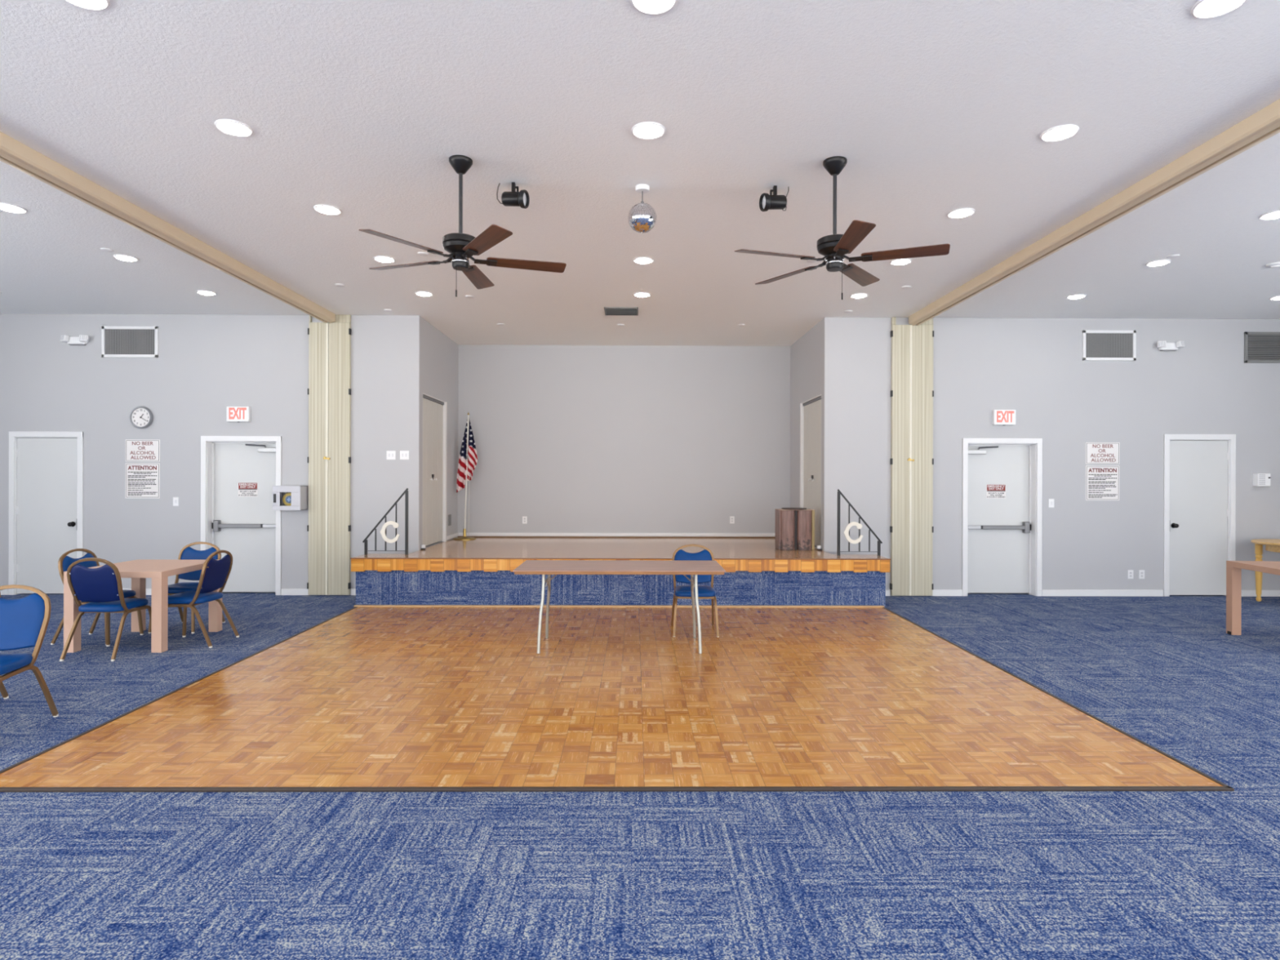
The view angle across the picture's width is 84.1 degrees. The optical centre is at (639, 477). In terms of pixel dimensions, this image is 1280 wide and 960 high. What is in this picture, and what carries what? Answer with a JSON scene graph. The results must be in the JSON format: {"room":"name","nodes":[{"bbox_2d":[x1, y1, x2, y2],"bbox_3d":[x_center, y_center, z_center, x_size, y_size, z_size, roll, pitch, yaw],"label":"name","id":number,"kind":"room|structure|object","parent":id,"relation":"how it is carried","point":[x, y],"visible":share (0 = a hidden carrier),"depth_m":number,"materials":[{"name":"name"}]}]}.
{"room":"community hall","nodes":[
{"label":"community hall","id":0,"kind":"room"},
{"bbox_2d":[0,313,410,595],"bbox_3d":[-6.203,-0.300,9.444,6.335,3.690,0.220,0,0,0],"label":"wall","id":1,"kind":"structure","parent":0,"point":[205,365],"depth_m":9.34,"materials":[{"name":"paint"}]},
{"bbox_2d":[8,431,83,595],"bbox_3d":[-7.797,0.469,9.362,0.962,2.144,0.199,0,0,0],"label":"door","id":2,"kind":"structure","parent":1,"relation":"in","point":[46,497],"depth_m":9.33,"materials":[{"name":"white paint"}]},
{"bbox_2d":[59,334,88,345],"bbox_3d":[-7.375,-1.796,9.265,0.359,0.118,0.120,0,0,0],"label":"emergency light","id":3,"kind":"object","parent":1,"relation":"attached to","point":[82,340],"visible":1,"depth_m":9.27,"materials":[{"name":"white plastic"}]},
{"bbox_2d":[101,326,158,357],"bbox_3d":[-6.700,-1.783,9.321,0.733,0.408,0.018,0,0,0],"label":"air vent","id":4,"kind":"object","parent":1,"relation":"in","point":[116,341],"visible":1,"depth_m":9.32,"materials":[{"name":"metal"}]},
{"bbox_2d":[128,406,153,428],"bbox_3d":[-6.543,-0.789,9.307,0.294,0.294,0.048,0,0,0],"label":"wall clock","id":5,"kind":"object","parent":1,"relation":"attached to","point":[140,417],"visible":1,"depth_m":9.30,"materials":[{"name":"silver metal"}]},
{"bbox_2d":[124,462,159,497],"bbox_3d":[-6.538,0.040,9.328,0.450,0.463,0.007,0,0,0],"label":"notice sign","id":6,"kind":"object","parent":1,"relation":"attached to","point":[142,480],"visible":1,"depth_m":9.32,"materials":[{"name":"white"}]},
{"bbox_2d":[128,471,157,495],"bbox_3d":[-6.536,0.081,9.325,0.385,0.314,0.001,0,0,0],"label":"print","id":7,"kind":"object","parent":6,"relation":"attached to","point":[140,483],"depth_m":9.32,"materials":[{"name":"black"}]},
{"bbox_2d":[125,439,159,462],"bbox_3d":[-6.537,-0.354,9.328,0.450,0.290,0.007,0,0,0],"label":"warning sign","id":8,"kind":"object","parent":1,"relation":"attached to","point":[136,450],"visible":1,"depth_m":9.32,"materials":[{"name":"white"}]},
{"bbox_2d":[0,588,355,595],"bbox_3d":[-6.146,1.502,9.326,6.455,0.085,0.016,0,0,0],"label":"baseboard","id":9,"kind":"structure","parent":1,"relation":"attached to","point":[148,591],"depth_m":9.33,"materials":[{"name":"white paint"}]},
{"bbox_2d":[226,406,250,422],"bbox_3d":[-5.268,-0.829,9.312,0.290,0.207,0.057,0,0,0],"label":"exit sign","id":10,"kind":"object","parent":1,"relation":"attached to","point":[234,414],"visible":1,"depth_m":9.29,"materials":[{"name":"white plastic"}]},
{"bbox_2d":[200,435,281,595],"bbox_3d":[-5.248,0.500,9.425,1.051,2.094,0.211,0,0,0],"label":"door","id":11,"kind":"structure","parent":1,"relation":"in","point":[249,528],"depth_m":9.48,"materials":[{"name":"white paint"}]},
{"bbox_2d":[238,482,257,497],"bbox_3d":[-5.237,0.162,9.479,0.260,0.190,0.004,0,0,0],"label":"sticker","id":12,"kind":"object","parent":11,"relation":"attached to","point":[245,489],"visible":1,"depth_m":9.48,"materials":[{"name":"red"}]},
{"bbox_2d":[272,485,307,510],"bbox_3d":[-4.552,0.264,9.237,0.356,0.316,0.218,0,0,0],"label":"cabinet","id":13,"kind":"object","parent":1,"relation":"attached to","point":[284,497],"visible":1,"depth_m":9.13,"materials":[{"name":"white metal"}]},
{"bbox_2d":[386,450,395,459],"bbox_3d":[-3.280,-0.295,9.351,0.118,0.116,0.010,0,0,0],"label":"light switch","id":14,"kind":"object","parent":1,"relation":"attached to","point":[391,455],"visible":1,"depth_m":9.35,"materials":[{"name":"white plastic"}]},
{"bbox_2d":[400,450,408,459],"bbox_3d":[-3.106,-0.296,9.352,0.118,0.116,0.010,0,0,0],"label":"light switch","id":15,"kind":"object","parent":1,"relation":"attached to","point":[404,455],"visible":1,"depth_m":9.35,"materials":[{"name":"white plastic"}]},
{"bbox_2d":[409,315,457,553],"bbox_3d":[-2.982,-0.292,10.393,0.120,3.690,2.070,0,0,0],"label":"wall","id":16,"kind":"structure","parent":0,"point":[433,356],"depth_m":9.76,"materials":[{"name":"paint"}]},
{"bbox_2d":[422,392,447,546],"bbox_3d":[-2.965,-0.088,10.111,0.112,2.098,1.185,0,0,0],"label":"door","id":17,"kind":"structure","parent":16,"relation":"in","point":[434,410],"depth_m":10.16,"materials":[{"name":"white paint"}]},
{"bbox_2d":[457,344,790,533],"bbox_3d":[-0.252,-0.286,11.508,5.597,3.690,0.120,0,0,0],"label":"wall","id":18,"kind":"structure","parent":0,"point":[568,438],"depth_m":11.45,"materials":[{"name":"paint"}]},
{"bbox_2d":[446,532,774,539],"bbox_3d":[-0.252,0.920,11.088,5.357,0.055,0.720,0,0,0],"label":"baseboard","id":19,"kind":"structure","parent":18,"relation":"attached to","point":[459,534],"depth_m":11.43,"materials":[{"name":"white paint"}]},
{"bbox_2d":[457,536,774,537],"bbox_3d":[-0.255,0.957,11.433,5.357,0.020,0.029,0,0,0],"label":"trim","id":20,"kind":"structure","parent":18,"relation":"attached to","point":[457,536],"depth_m":11.42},
{"bbox_2d":[0,0,1279,346],"bbox_3d":[-0.019,-2.190,3.275,19.000,0.120,16.950,0,0,0],"label":"ceiling","id":21,"kind":"structure","parent":0,"point":[934,108],"depth_m":4.61,"materials":[{"name":"paint"}]},
{"bbox_2d":[0,202,27,213],"bbox_3d":[-4.997,-2.131,5.633,0.208,0.022,0.208,0,0,0],"label":"recessed light","id":22,"kind":"object","parent":21,"relation":"in","point":[8,207],"visible":1,"depth_m":5.61,"materials":[{"name":"white paint"}]},
{"bbox_2d":[0,204,23,213],"bbox_3d":[-4.997,-2.131,5.633,0.156,0.021,0.156,0,0,0],"label":"diffuser","id":23,"kind":"object","parent":22,"relation":"attached to","point":[10,208],"depth_m":5.61,"materials":[{"name":"white"}]},
{"bbox_2d":[66,0,110,9],"bbox_3d":[-2.468,-2.125,3.131,0.208,0.022,0.208,0,0,0],"label":"recessed light","id":24,"kind":"object","parent":21,"relation":"in","point":[88,4],"visible":1,"depth_m":3.18,"materials":[{"name":"white paint"}]},
{"bbox_2d":[71,0,102,6],"bbox_3d":[-2.468,-2.125,3.131,0.156,0.021,0.156,0,0,0],"label":"diffuser","id":25,"kind":"object","parent":24,"relation":"attached to","point":[77,2],"depth_m":3.17,"materials":[{"name":"white"}]},
{"bbox_2d":[112,254,138,262],"bbox_3d":[-5.007,-2.131,6.913,0.208,0.022,0.208,0,0,0],"label":"recessed light","id":26,"kind":"object","parent":21,"relation":"in","point":[122,257],"visible":1,"depth_m":6.88,"materials":[{"name":"white paint"}]},
{"bbox_2d":[115,255,135,261],"bbox_3d":[-5.007,-2.131,6.913,0.156,0.021,0.156,0,0,0],"label":"diffuser","id":27,"kind":"object","parent":26,"relation":"attached to","point":[126,258],"depth_m":6.88,"materials":[{"name":"white"}]},
{"bbox_2d":[0,131,335,323],"bbox_3d":[-4.018,-2.081,2.132,0.165,0.118,14.325,0,0,0],"label":"ceiling beam","id":28,"kind":"structure","parent":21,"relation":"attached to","point":[13,153],"depth_m":5.65,"materials":[{"name":"wood"}]},
{"bbox_2d":[195,289,217,295],"bbox_3d":[-5.016,-2.132,8.213,0.208,0.022,0.208,0,0,0],"label":"recessed light","id":29,"kind":"object","parent":21,"relation":"in","point":[199,291],"visible":1,"depth_m":8.18,"materials":[{"name":"white paint"}]},
{"bbox_2d":[198,291,213,295],"bbox_3d":[-5.016,-2.131,8.213,0.156,0.021,0.156,0,0,0],"label":"diffuser","id":30,"kind":"object","parent":29,"relation":"attached to","point":[208,293],"depth_m":8.18,"materials":[{"name":"white"}]},
{"bbox_2d":[214,119,253,137],"bbox_3d":[-2.477,-2.125,4.332,0.208,0.022,0.208,0,0,0],"label":"recessed light","id":31,"kind":"object","parent":21,"relation":"in","point":[229,126],"visible":1,"depth_m":4.30,"materials":[{"name":"white paint"}]},
{"bbox_2d":[219,122,248,135],"bbox_3d":[-2.477,-2.125,4.332,0.156,0.021,0.156,0,0,0],"label":"diffuser","id":32,"kind":"object","parent":31,"relation":"attached to","point":[230,128],"depth_m":4.31,"materials":[{"name":"white"}]},
{"bbox_2d":[313,204,342,214],"bbox_3d":[-2.487,-2.125,5.652,0.208,0.022,0.208,0,0,0],"label":"recessed light","id":33,"kind":"object","parent":21,"relation":"in","point":[322,208],"visible":1,"depth_m":5.62,"materials":[{"name":"white paint"}]},
{"bbox_2d":[316,206,337,214],"bbox_3d":[-2.487,-2.125,5.652,0.156,0.021,0.156,0,0,0],"label":"diffuser","id":34,"kind":"object","parent":33,"relation":"attached to","point":[324,210],"depth_m":5.63,"materials":[{"name":"white"}]},
{"bbox_2d":[373,255,395,262],"bbox_3d":[-2.497,-2.125,6.931,0.208,0.022,0.208,0,0,0],"label":"recessed light","id":35,"kind":"object","parent":21,"relation":"in","point":[384,259],"visible":1,"depth_m":6.90,"materials":[{"name":"white paint"}]},
{"bbox_2d":[376,257,392,262],"bbox_3d":[-2.497,-2.125,6.931,0.156,0.021,0.156,0,0,0],"label":"diffuser","id":36,"kind":"object","parent":35,"relation":"attached to","point":[384,260],"depth_m":6.90,"materials":[{"name":"white"}]},
{"bbox_2d":[414,291,433,296],"bbox_3d":[-2.506,-2.125,8.231,0.208,0.022,0.208,0,0,0],"label":"recessed light","id":37,"kind":"object","parent":21,"relation":"in","point":[418,293],"visible":1,"depth_m":8.20,"materials":[{"name":"white paint"}]},
{"bbox_2d":[417,292,431,296],"bbox_3d":[-2.506,-2.125,8.231,0.156,0.021,0.156,0,0,0],"label":"diffuser","id":38,"kind":"object","parent":37,"relation":"attached to","point":[422,294],"depth_m":8.20,"materials":[{"name":"white"}]},
{"bbox_2d":[359,155,566,297],"bbox_3d":[-1.203,-1.667,4.819,1.380,0.930,1.315,0,0,2],"label":"ceiling fan","id":39,"kind":"object","parent":21,"relation":"hanging from","point":[461,246],"visible":1,"depth_m":4.73,"materials":[{"name":"wood"}]},
{"bbox_2d":[496,182,529,208],"bbox_3d":[-0.918,-2.038,5.149,0.222,0.188,0.128,0,0,19],"label":"spotlight","id":40,"kind":"object","parent":21,"relation":"attached to","point":[513,198],"visible":1,"depth_m":5.11,"materials":[{"name":"black metal"}]},
{"bbox_2d":[604,306,638,315],"bbox_3d":[-0.238,-2.118,9.068,0.430,0.026,0.400,0,0,0],"label":"ceiling vent","id":41,"kind":"object","parent":21,"relation":"in","point":[622,311],"visible":1,"depth_m":9.00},
{"bbox_2d":[627,183,656,233],"bbox_3d":[0.017,-1.963,5.200,0.210,0.334,0.211,0,0,0],"label":"ball","id":42,"kind":"object","parent":21,"relation":"hanging from","point":[642,217],"visible":1,"depth_m":5.14,"materials":[{"name":"silver mirror"}]},
{"bbox_2d":[633,292,650,297],"bbox_3d":[0.023,-2.119,8.250,0.208,0.022,0.208,0,0,0],"label":"recessed light","id":43,"kind":"object","parent":21,"relation":"in","point":[637,294],"visible":1,"depth_m":8.21,"materials":[{"name":"white paint"}]},
{"bbox_2d":[635,293,648,297],"bbox_3d":[0.023,-2.119,8.250,0.156,0.021,0.156,0,0,0],"label":"diffuser","id":44,"kind":"object","parent":43,"relation":"attached to","point":[637,295],"depth_m":8.22,"materials":[{"name":"white"}]},
{"bbox_2d":[632,257,653,263],"bbox_3d":[0.033,-2.119,6.950,0.208,0.022,0.208,0,0,0],"label":"recessed light","id":45,"kind":"object","parent":21,"relation":"in","point":[638,260],"visible":1,"depth_m":6.92,"materials":[{"name":"white paint"}]},
{"bbox_2d":[635,257,651,263],"bbox_3d":[0.033,-2.118,6.950,0.156,0.021,0.156,0,0,0],"label":"diffuser","id":46,"kind":"object","parent":45,"relation":"attached to","point":[638,260],"depth_m":6.92,"materials":[{"name":"white"}]},
{"bbox_2d":[631,121,665,139],"bbox_3d":[0.053,-2.119,4.351,0.208,0.022,0.208,0,0,0],"label":"recessed light","id":47,"kind":"object","parent":21,"relation":"in","point":[646,130],"visible":1,"depth_m":4.32,"materials":[{"name":"white paint"}]},
{"bbox_2d":[635,124,661,137],"bbox_3d":[0.053,-2.118,4.351,0.156,0.021,0.156,0,0,0],"label":"diffuser","id":48,"kind":"object","parent":47,"relation":"attached to","point":[642,131],"depth_m":4.33,"materials":[{"name":"white"}]},
{"bbox_2d":[631,0,676,13],"bbox_3d":[0.062,-2.119,3.151,0.208,0.022,0.208,0,0,0],"label":"recessed light","id":49,"kind":"object","parent":21,"relation":"in","point":[648,6],"visible":1,"depth_m":3.18,"materials":[{"name":"white paint"}]},
{"bbox_2d":[636,0,671,11],"bbox_3d":[0.062,-2.118,3.151,0.156,0.021,0.156,0,0,0],"label":"diffuser","id":50,"kind":"object","parent":49,"relation":"attached to","point":[642,5],"depth_m":3.18,"materials":[{"name":"white"}]},
{"bbox_2d":[759,185,789,211],"bbox_3d":[0.980,-2.034,5.194,0.203,0.188,0.128,0,0,-20],"label":"spotlight","id":51,"kind":"object","parent":21,"relation":"attached to","point":[766,202],"visible":1,"depth_m":5.16,"materials":[{"name":"black metal"}]},
{"bbox_2d":[734,155,950,299],"bbox_3d":[1.308,-1.661,4.717,1.380,0.930,1.315,0,0,2],"label":"ceiling fan","id":52,"kind":"object","parent":21,"relation":"hanging from","point":[834,246],"visible":1,"depth_m":4.69,"materials":[{"name":"wood"}]},
{"bbox_2d":[849,293,868,297],"bbox_3d":[2.553,-2.113,8.269,0.208,0.022,0.208,0,0,0],"label":"recessed light","id":53,"kind":"object","parent":21,"relation":"in","point":[857,295],"visible":1,"depth_m":8.23,"materials":[{"name":"white paint"}]},
{"bbox_2d":[852,293,866,297],"bbox_3d":[2.553,-2.112,8.269,0.156,0.021,0.156,0,0,0],"label":"diffuser","id":54,"kind":"object","parent":53,"relation":"attached to","point":[854,295],"depth_m":8.23,"materials":[{"name":"white"}]},
{"bbox_2d":[889,257,911,265],"bbox_3d":[2.563,-2.113,6.969,0.208,0.022,0.208,0,0,0],"label":"recessed light","id":55,"kind":"object","parent":21,"relation":"in","point":[897,261],"visible":0.99,"depth_m":6.94,"materials":[{"name":"white paint"}]},
{"bbox_2d":[892,259,909,265],"bbox_3d":[2.563,-2.112,6.969,0.156,0.021,0.156,0,0,0],"label":"diffuser","id":56,"kind":"object","parent":55,"relation":"attached to","point":[895,262],"depth_m":6.94,"materials":[{"name":"white"}]},
{"bbox_2d":[946,208,975,217],"bbox_3d":[2.573,-2.113,5.689,0.208,0.022,0.208,0,0,0],"label":"recessed light","id":57,"kind":"object","parent":21,"relation":"in","point":[961,212],"visible":1,"depth_m":5.66,"materials":[{"name":"white paint"}]},
{"bbox_2d":[950,209,971,217],"bbox_3d":[2.573,-2.112,5.689,0.156,0.021,0.156,0,0,0],"label":"diffuser","id":58,"kind":"object","parent":57,"relation":"attached to","point":[954,213],"depth_m":5.67,"materials":[{"name":"white"}]},
{"bbox_2d":[1040,124,1079,142],"bbox_3d":[2.583,-2.113,4.370,0.208,0.022,0.208,0,0,0],"label":"recessed light","id":59,"kind":"object","parent":21,"relation":"in","point":[1060,132],"visible":1,"depth_m":4.34,"materials":[{"name":"white paint"}]},
{"bbox_2d":[1044,127,1074,140],"bbox_3d":[2.583,-2.112,4.370,0.156,0.021,0.156,0,0,0],"label":"diffuser","id":60,"kind":"object","parent":59,"relation":"attached to","point":[1053,133],"depth_m":4.35,"materials":[{"name":"white"}]},
{"bbox_2d":[1065,293,1086,299],"bbox_3d":[5.093,-2.106,8.288,0.208,0.022,0.208,0,0,0],"label":"recessed light","id":61,"kind":"object","parent":21,"relation":"in","point":[1077,295],"visible":1,"depth_m":8.24,"materials":[{"name":"white paint"}]},
{"bbox_2d":[908,98,1279,325],"bbox_3d":[3.676,-2.062,2.190,0.165,0.118,14.325,0,0,0],"label":"ceiling beam","id":62,"kind":"structure","parent":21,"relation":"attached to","point":[1264,124],"depth_m":5.20,"materials":[{"name":"wood"}]},
{"bbox_2d":[1145,259,1171,266],"bbox_3d":[5.103,-2.106,6.988,0.208,0.022,0.208,0,0,0],"label":"recessed light","id":63,"kind":"object","parent":21,"relation":"in","point":[1160,262],"visible":1,"depth_m":6.96,"materials":[{"name":"white paint"}]},
{"bbox_2d":[1148,260,1168,266],"bbox_3d":[5.103,-2.106,6.988,0.156,0.021,0.156,0,0,0],"label":"diffuser","id":64,"kind":"object","parent":63,"relation":"attached to","point":[1155,263],"depth_m":6.96,"materials":[{"name":"white"}]},
{"bbox_2d":[1191,0,1246,17],"bbox_3d":[2.592,-2.112,3.170,0.208,0.022,0.208,0,0,0],"label":"recessed light","id":65,"kind":"object","parent":21,"relation":"in","point":[1202,8],"visible":1,"depth_m":3.18,"materials":[{"name":"white paint"}]},
{"bbox_2d":[1198,0,1240,15],"bbox_3d":[2.592,-2.112,3.170,0.156,0.021,0.156,0,0,0],"label":"diffuser","id":66,"kind":"object","parent":65,"relation":"attached to","point":[1206,7],"depth_m":3.18,"materials":[{"name":"white"}]},
{"bbox_2d":[1258,209,1279,219],"bbox_3d":[5.113,-2.106,5.708,0.208,0.022,0.208,0,0,0],"label":"recessed light","id":67,"kind":"object","parent":21,"relation":"in","point":[1276,214],"visible":1,"depth_m":5.70,"materials":[{"name":"white paint"}]},
{"bbox_2d":[1262,211,1279,219],"bbox_3d":[5.113,-2.106,5.708,0.156,0.021,0.156,0,0,0],"label":"diffuser","id":68,"kind":"object","parent":67,"relation":"attached to","point":[1273,215],"depth_m":5.70,"materials":[{"name":"white"}]},
{"bbox_2d":[1265,262,1279,268],"bbox_3d":[6.288,-2.096,7.024,0.150,0.036,0.150,0,0,0],"label":"smoke detector","id":69,"kind":"object","parent":21,"relation":"attached to","point":[1276,264],"visible":1,"depth_m":7.00,"materials":[{"name":"white paint"}]},
{"bbox_2d":[0,592,1279,959],"bbox_3d":[-0.029,1.607,3.275,19.000,0.146,16.950,0,0,0],"label":"floor","id":70,"kind":"structure","parent":0,"point":[897,875],"depth_m":3.59,"materials":[{"name":"blue carpet"}]},
{"bbox_2d":[0,592,8,698],"bbox_3d":[-4.626,1.115,4.692,0.456,0.868,0.552,0,0,-7],"label":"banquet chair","id":71,"kind":"object","parent":70,"relation":"on","point":[3,691],"visible":0.97,"depth_m":4.95,"materials":[{"name":"blue fabric"}]},
{"bbox_2d":[0,584,58,717],"bbox_3d":[-3.959,1.116,4.312,0.456,0.868,0.552,0,0,-9],"label":"banquet chair","id":72,"kind":"object","parent":70,"relation":"on","point":[24,621],"visible":1,"depth_m":4.47,"materials":[{"name":"blue fabric"}]},
{"bbox_2d":[50,548,143,645],"bbox_3d":[-5.170,1.113,6.778,0.552,0.868,0.456,0,0,3],"label":"banquet chair","id":73,"kind":"object","parent":70,"relation":"on","point":[64,561],"visible":0.34,"depth_m":6.79,"materials":[{"name":"blue fabric"}]},
{"bbox_2d":[59,557,151,661],"bbox_3d":[-4.667,1.114,6.254,0.456,0.868,0.552,0,0,0],"label":"banquet chair","id":74,"kind":"object","parent":70,"relation":"on","point":[102,586],"visible":0.98,"depth_m":6.08,"materials":[{"name":"blue fabric"}]},
{"bbox_2d":[63,559,222,653],"bbox_3d":[-4.669,1.190,6.740,0.860,0.716,0.930,0,0,0],"label":"square table","id":75,"kind":"object","parent":70,"relation":"on","point":[159,570],"visible":0.7,"depth_m":6.33,"materials":[{"name":"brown wood"}]},
{"bbox_2d":[148,542,225,633],"bbox_3d":[-4.658,1.114,7.317,0.456,0.868,0.552,0,0,0],"label":"banquet chair","id":76,"kind":"object","parent":70,"relation":"on","point":[187,553],"visible":0.53,"depth_m":7.44,"materials":[{"name":"blue fabric"}]},
{"bbox_2d":[168,550,239,648],"bbox_3d":[-4.172,1.116,6.683,0.552,0.868,0.456,0,0,1],"label":"banquet chair","id":77,"kind":"object","parent":70,"relation":"on","point":[215,574],"visible":0.91,"depth_m":6.61,"materials":[{"name":"blue fabric"}]},
{"bbox_2d":[306,315,351,595],"bbox_3d":[-4.081,-0.300,9.314,0.554,3.676,0.069,0,0,0],"label":"partition","id":78,"kind":"object","parent":70,"relation":"on","point":[329,390],"depth_m":9.30,"materials":[{"name":"beige metal"}]},
{"bbox_2d":[512,560,725,653],"bbox_3d":[-0.182,1.178,6.544,1.850,0.742,0.770,0,0,0],"label":"folding table","id":79,"kind":"object","parent":70,"relation":"on","point":[543,567],"visible":1,"depth_m":6.40,"materials":[{"name":"brown laminate"}]},
{"bbox_2d":[350,537,890,607],"bbox_3d":[-0.235,1.263,9.963,6.467,0.593,2.948,0,0,0],"label":"stage","id":80,"kind":"object","parent":70,"relation":"on","point":[478,571],"visible":0.72,"depth_m":8.54,"materials":[{"name":"carpet"}]},
{"bbox_2d":[362,488,408,555],"bbox_3d":[-3.170,0.545,8.830,0.567,0.830,0.043,0,0,0],"label":"stair railing","id":81,"kind":"object","parent":80,"relation":"on","point":[395,524],"visible":1,"depth_m":8.82,"materials":[{"name":"black metal"}]},
{"bbox_2d":[453,413,477,539],"bbox_3d":[-2.727,-0.033,11.090,0.372,1.985,0.350,0,0,0],"label":"flag","id":82,"kind":"object","parent":80,"relation":"on","point":[468,460],"visible":1,"depth_m":11.09,"materials":[{"name":"multicoloured fabric"}]},
{"bbox_2d":[774,507,814,550],"bbox_3d":[2.101,0.690,9.636,0.480,0.562,0.336,0,0,0],"label":"lectern","id":83,"kind":"object","parent":80,"relation":"on","point":[794,527],"visible":1,"depth_m":9.50,"materials":[{"name":"brown wood"}]},
{"bbox_2d":[781,507,806,510],"bbox_3d":[2.092,0.420,9.636,0.336,0.022,0.336,0,0,0],"label":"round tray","id":84,"kind":"object","parent":83,"relation":"on","point":[782,508],"depth_m":9.50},
{"bbox_2d":[837,488,882,555],"bbox_3d":[2.751,0.560,8.874,0.567,0.830,0.043,0,0,0],"label":"stair railing","id":85,"kind":"object","parent":80,"relation":"on","point":[846,532],"visible":1,"depth_m":8.87,"materials":[{"name":"black metal"}]},
{"bbox_2d":[671,544,719,636],"bbox_3d":[0.549,1.127,7.181,0.456,0.868,0.552,0,0,1],"label":"banquet chair","id":86,"kind":"object","parent":70,"relation":"on","point":[683,592],"visible":0.79,"depth_m":7.29,"materials":[{"name":"blue fabric"}]},
{"bbox_2d":[889,316,933,595],"bbox_3d":[3.594,-0.281,9.372,0.560,3.676,0.069,0,0,0],"label":"partition","id":87,"kind":"object","parent":70,"relation":"on","point":[912,393],"depth_m":9.36,"materials":[{"name":"beige metal"}]},
{"bbox_2d":[1226,560,1279,635],"bbox_3d":[6.328,1.208,6.678,0.918,0.735,0.910,0,0,7],"label":"square table","id":88,"kind":"object","parent":70,"relation":"on","point":[1233,568],"visible":1,"depth_m":7.09,"materials":[{"name":"brown laminate"}]},
{"bbox_2d":[1250,538,1279,601],"bbox_3d":[8.201,1.190,8.782,0.976,0.782,0.976,0,0,0],"label":"side table","id":89,"kind":"object","parent":70,"relation":"on","point":[1271,544],"visible":0.92,"depth_m":9.04,"materials":[{"name":"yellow wood"}]},
{"bbox_2d":[790,317,833,554],"bbox_3d":[2.494,-0.279,10.434,0.120,3.690,2.070,0,0,0],"label":"wall","id":90,"kind":"structure","parent":0,"point":[811,356],"depth_m":9.63,"materials":[{"name":"paint"}]},
{"bbox_2d":[800,394,821,546],"bbox_3d":[2.480,-0.075,10.151,0.112,2.098,1.185,0,0,0],"label":"door","id":91,"kind":"structure","parent":90,"relation":"in","point":[811,409],"depth_m":10.17,"materials":[{"name":"white paint"}]},
{"bbox_2d":[833,317,1279,595],"bbox_3d":[5.895,-0.270,9.534,6.668,3.690,0.220,0,0,0],"label":"wall","id":92,"kind":"structure","parent":0,"point":[1035,368],"depth_m":9.42,"materials":[{"name":"paint"}]},
{"bbox_2d":[962,438,1042,595],"bbox_3d":[4.801,0.525,9.501,1.055,2.094,0.211,0,0,0],"label":"door","id":93,"kind":"structure","parent":92,"relation":"in","point":[1002,538],"depth_m":9.55,"materials":[{"name":"white paint"}]},
{"bbox_2d":[986,484,1005,498],"bbox_3d":[4.795,0.187,9.554,0.260,0.190,0.004,0,0,0],"label":"sticker","id":94,"kind":"object","parent":93,"relation":"attached to","point":[993,491],"visible":1,"depth_m":9.55,"materials":[{"name":"red"}]},
{"bbox_2d":[992,409,1015,425],"bbox_3d":[4.817,-0.792,9.388,0.290,0.207,0.057,0,0,0],"label":"exit sign","id":95,"kind":"object","parent":92,"relation":"attached to","point":[1000,417],"visible":1,"depth_m":9.36,"materials":[{"name":"white plastic"}]},
{"bbox_2d":[885,589,1279,596],"bbox_3d":[5.832,1.532,9.416,6.788,0.085,0.016,0,0,0],"label":"baseboard","id":96,"kind":"structure","parent":92,"relation":"attached to","point":[935,592],"depth_m":9.41,"materials":[{"name":"white paint"}]},
{"bbox_2d":[1085,465,1119,500],"bbox_3d":[6.142,0.072,9.423,0.450,0.463,0.007,0,0,0],"label":"notice sign","id":97,"kind":"object","parent":92,"relation":"attached to","point":[1102,482],"visible":1,"depth_m":9.42,"materials":[{"name":"white"}]},
{"bbox_2d":[1088,474,1117,497],"bbox_3d":[6.145,0.112,9.420,0.385,0.314,0.001,0,0,0],"label":"print","id":98,"kind":"object","parent":97,"relation":"attached to","point":[1100,486],"depth_m":9.42,"materials":[{"name":"black"}]},
{"bbox_2d":[1085,442,1119,464],"bbox_3d":[6.143,-0.323,9.423,0.450,0.290,0.007,0,0,0],"label":"warning sign","id":99,"kind":"object","parent":92,"relation":"attached to","point":[1096,453],"visible":1,"depth_m":9.42,"materials":[{"name":"white"}]},
{"bbox_2d":[1082,329,1136,360],"bbox_3d":[6.228,-1.754,9.418,0.706,0.401,0.018,0,0,0],"label":"air vent","id":100,"kind":"object","parent":92,"relation":"in","point":[1097,345],"visible":1,"depth_m":9.42,"materials":[{"name":"metal"}]},
{"bbox_2d":[1156,340,1185,351],"bbox_3d":[7.004,-1.740,9.373,0.359,0.118,0.120,0,0,0],"label":"emergency light","id":101,"kind":"object","parent":92,"relation":"attached to","point":[1162,345],"visible":1,"depth_m":9.38,"materials":[{"name":"white plastic"}]},
{"bbox_2d":[1163,434,1235,596],"bbox_3d":[7.433,0.502,9.476,0.951,2.154,0.199,0,0,0],"label":"door","id":102,"kind":"structure","parent":92,"relation":"in","point":[1199,509],"depth_m":9.45,"materials":[{"name":"white paint"}]},
{"bbox_2d":[1252,473,1270,486],"bbox_3d":[8.234,0.029,9.396,0.170,0.170,0.092,0,0,0],"label":"thermostat","id":103,"kind":"object","parent":92,"relation":"attached to","point":[1259,479],"visible":1,"depth_m":9.36,"materials":[{"name":"white plastic"}]},
{"bbox_2d":[1244,331,1279,363],"bbox_3d":[8.404,-1.730,9.434,0.739,0.413,0.018,0,0,0],"label":"air vent","id":104,"kind":"object","parent":92,"relation":"in","point":[1259,347],"visible":1,"depth_m":9.43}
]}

